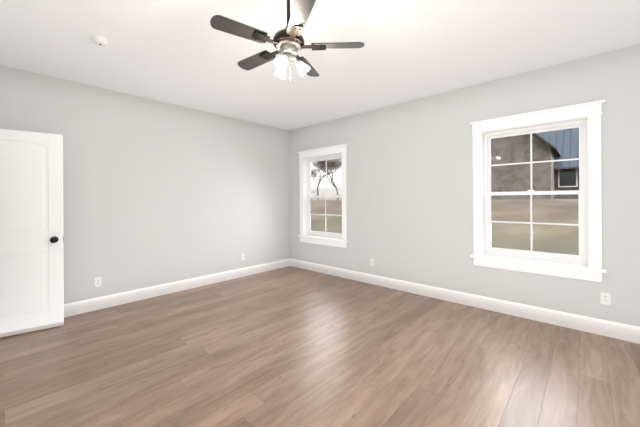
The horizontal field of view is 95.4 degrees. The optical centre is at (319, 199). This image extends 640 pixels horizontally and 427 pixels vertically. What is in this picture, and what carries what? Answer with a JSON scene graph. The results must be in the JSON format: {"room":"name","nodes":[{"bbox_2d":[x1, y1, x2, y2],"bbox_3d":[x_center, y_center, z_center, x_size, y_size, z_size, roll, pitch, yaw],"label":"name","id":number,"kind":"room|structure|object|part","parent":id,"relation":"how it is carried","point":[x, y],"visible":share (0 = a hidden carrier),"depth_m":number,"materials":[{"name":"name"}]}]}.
{"room":"empty bedroom","nodes":[
{"label":"empty bedroom","id":0,"kind":"room"},
{"bbox_2d":[0,65,289,303],"bbox_3d":[-2.623,-0.024,3.821,0.150,2.740,5.790,0,0,42],"label":"wall","id":1,"kind":"structure","parent":0,"point":[155,192],"depth_m":4.02,"materials":[{"name":"paint"}]},
{"bbox_2d":[94,277,101,286],"bbox_3d":[-2.730,1.007,3.579,0.009,0.114,0.070,0,0,42],"label":"electrical outlet","id":2,"kind":"object","parent":1,"relation":"attached to","point":[97,281],"visible":1,"depth_m":3.58,"materials":[{"name":"white plastic"}]},
{"bbox_2d":[64,258,291,316],"bbox_3d":[-2.066,1.268,4.294,0.020,0.150,4.290,0,0,43],"label":"baseboard","id":3,"kind":"structure","parent":1,"relation":"attached to","point":[79,307],"depth_m":4.11,"materials":[{"name":"paint"}]},
{"bbox_2d":[0,266,639,426],"bbox_3d":[-0.280,1.632,1.785,6.340,0.600,5.940,0,0,42],"label":"floor","id":4,"kind":"structure","parent":0,"point":[290,346],"depth_m":2.35,"materials":[{"name":"brown wood"}]},
{"bbox_2d":[0,0,639,130],"bbox_3d":[-0.299,-1.483,1.785,6.340,0.150,5.940,0,0,42],"label":"ceiling","id":5,"kind":"structure","parent":0,"point":[183,53],"depth_m":2.68,"materials":[{"name":"paint"}]},
{"bbox_2d":[92,35,107,45],"bbox_3d":[-1.909,-1.375,2.529,0.116,0.048,0.116,0,0,42],"label":"smoke detector","id":6,"kind":"object","parent":5,"relation":"attached to","point":[100,40],"visible":1,"depth_m":2.50,"materials":[{"name":"white plastic"}]},
{"bbox_2d":[210,0,363,80],"bbox_3d":[-0.228,-1.088,1.859,0.901,0.641,0.916,0,0,42],"label":"ceiling fan","id":7,"kind":"object","parent":5,"relation":"hanging from","point":[287,42],"depth_m":1.78,"materials":[{"name":"brown metal"}]},
{"bbox_3d":[-0.215,-0.841,1.857,0.239,0.090,0.251,0,0,42],"label":"ceiling fan shade","id":8,"kind":"part","parent":7,"relation":"part of","materials":[{"name":"white glass"}]},
{"bbox_2d":[289,44,639,326],"bbox_3d":[1.665,-0.050,3.920,6.340,2.740,0.150,0,0,42],"label":"wall","id":9,"kind":"structure","parent":0,"point":[409,191],"depth_m":3.73,"materials":[{"name":"paint"}]},
{"bbox_2d":[298,144,347,247],"bbox_3d":[0.068,-0.065,5.351,1.200,1.759,0.198,0,0,42],"label":"window","id":10,"kind":"structure","parent":9,"relation":"in","point":[341,149],"depth_m":5.40,"materials":[{"name":"paint"}]},
{"bbox_2d":[311,158,341,232],"bbox_3d":[0.117,-0.054,5.405,0.864,1.383,0.045,0,0,42],"label":"window panel","id":11,"kind":"object","parent":10,"relation":"attached to","point":[330,223],"visible":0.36,"depth_m":5.42,"materials":[{"name":"clear glass"}]},
{"bbox_2d":[292,259,639,343],"bbox_3d":[1.617,1.245,3.858,6.040,0.150,0.016,0,0,43],"label":"baseboard","id":12,"kind":"structure","parent":9,"relation":"attached to","point":[625,332],"depth_m":3.42,"materials":[{"name":"paint"}]},
{"bbox_2d":[470,100,606,281],"bbox_3d":[2.355,-0.079,3.255,1.200,1.759,0.198,0,0,42],"label":"window","id":13,"kind":"structure","parent":9,"relation":"in","point":[591,113],"depth_m":3.13,"materials":[{"name":"paint"}]},
{"bbox_2d":[491,128,578,254],"bbox_3d":[2.405,-0.068,3.309,0.864,1.383,0.045,0,0,42],"label":"window panel","id":14,"kind":"object","parent":13,"relation":"attached to","point":[514,227],"visible":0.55,"depth_m":3.31,"materials":[{"name":"clear glass"}]},
{"bbox_2d":[600,292,610,304],"bbox_3d":[2.760,0.953,2.814,0.070,0.114,0.009,0,0,42],"label":"electrical outlet","id":15,"kind":"object","parent":9,"relation":"attached to","point":[605,298],"visible":1,"depth_m":2.81,"materials":[{"name":"white plastic"}]},
{"bbox_3d":[-1.355,-0.032,0.624,6.040,2.740,0.150,0,0,43],"label":"wall","id":16,"kind":"structure","parent":0,"visible":0},
{"bbox_2d":[0,129,63,337],"bbox_3d":[-3.068,0.322,2.881,0.829,2.030,0.198,0,0,-37],"label":"door","id":17,"kind":"structure","parent":16,"relation":"in","point":[31,254],"depth_m":2.95,"materials":[{"name":"paint"}]},
{"bbox_3d":[-2.794,0.417,3.084,0.179,0.068,0.115,0,0,42],"label":"door knob","id":18,"kind":"part","parent":17,"relation":"part of","materials":[{"name":"black metal"}]},
{"label":"outside","id":19,"kind":"structure","parent":0,"visible":0},
{"bbox_2d":[311,199,578,254],"bbox_3d":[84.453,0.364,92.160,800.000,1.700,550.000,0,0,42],"label":"ground","id":20,"kind":"structure","parent":19,"point":[563,205],"depth_m":11.60,"materials":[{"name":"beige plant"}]},
{"bbox_2d":[311,169,317,179],"bbox_3d":[-3.867,-5.721,105.904,7.717,12.170,7.333,0,0,42],"label":"tree","id":21,"kind":"object","parent":20,"relation":"on","point":[313,174],"depth_m":105.54,"materials":[{"name":"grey plant"}]},
{"bbox_2d":[311,160,339,199],"bbox_3d":[1.746,-5.008,73.629,7.469,10.702,8.308,0,0,42],"label":"tree","id":22,"kind":"object","parent":20,"relation":"on","point":[315,169],"depth_m":73.71,"materials":[{"name":"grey plant"}]},
{"bbox_2d":[311,189,341,199],"bbox_3d":[39.402,-6.035,75.757,615.785,14.248,494.996,0,0,42],"label":"treeline","id":23,"kind":"object","parent":20,"relation":"on","point":[330,192],"depth_m":259.97,"materials":[{"name":"white"}]},
{"bbox_2d":[312,158,341,199],"bbox_3d":[2.455,-4.432,56.272,8.178,9.502,7.324,0,0,42],"label":"tree","id":24,"kind":"object","parent":20,"relation":"on","point":[330,163],"depth_m":55.23,"materials":[{"name":"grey plant"}]},
{"bbox_2d":[491,128,578,198],"bbox_3d":[20.754,-3.644,23.043,19.200,10.695,14.750,0,0,42],"label":"house","id":25,"kind":"structure","parent":20,"relation":"on","point":[554,147],"depth_m":20.34,"materials":[{"name":"grey brick"}]}
]}

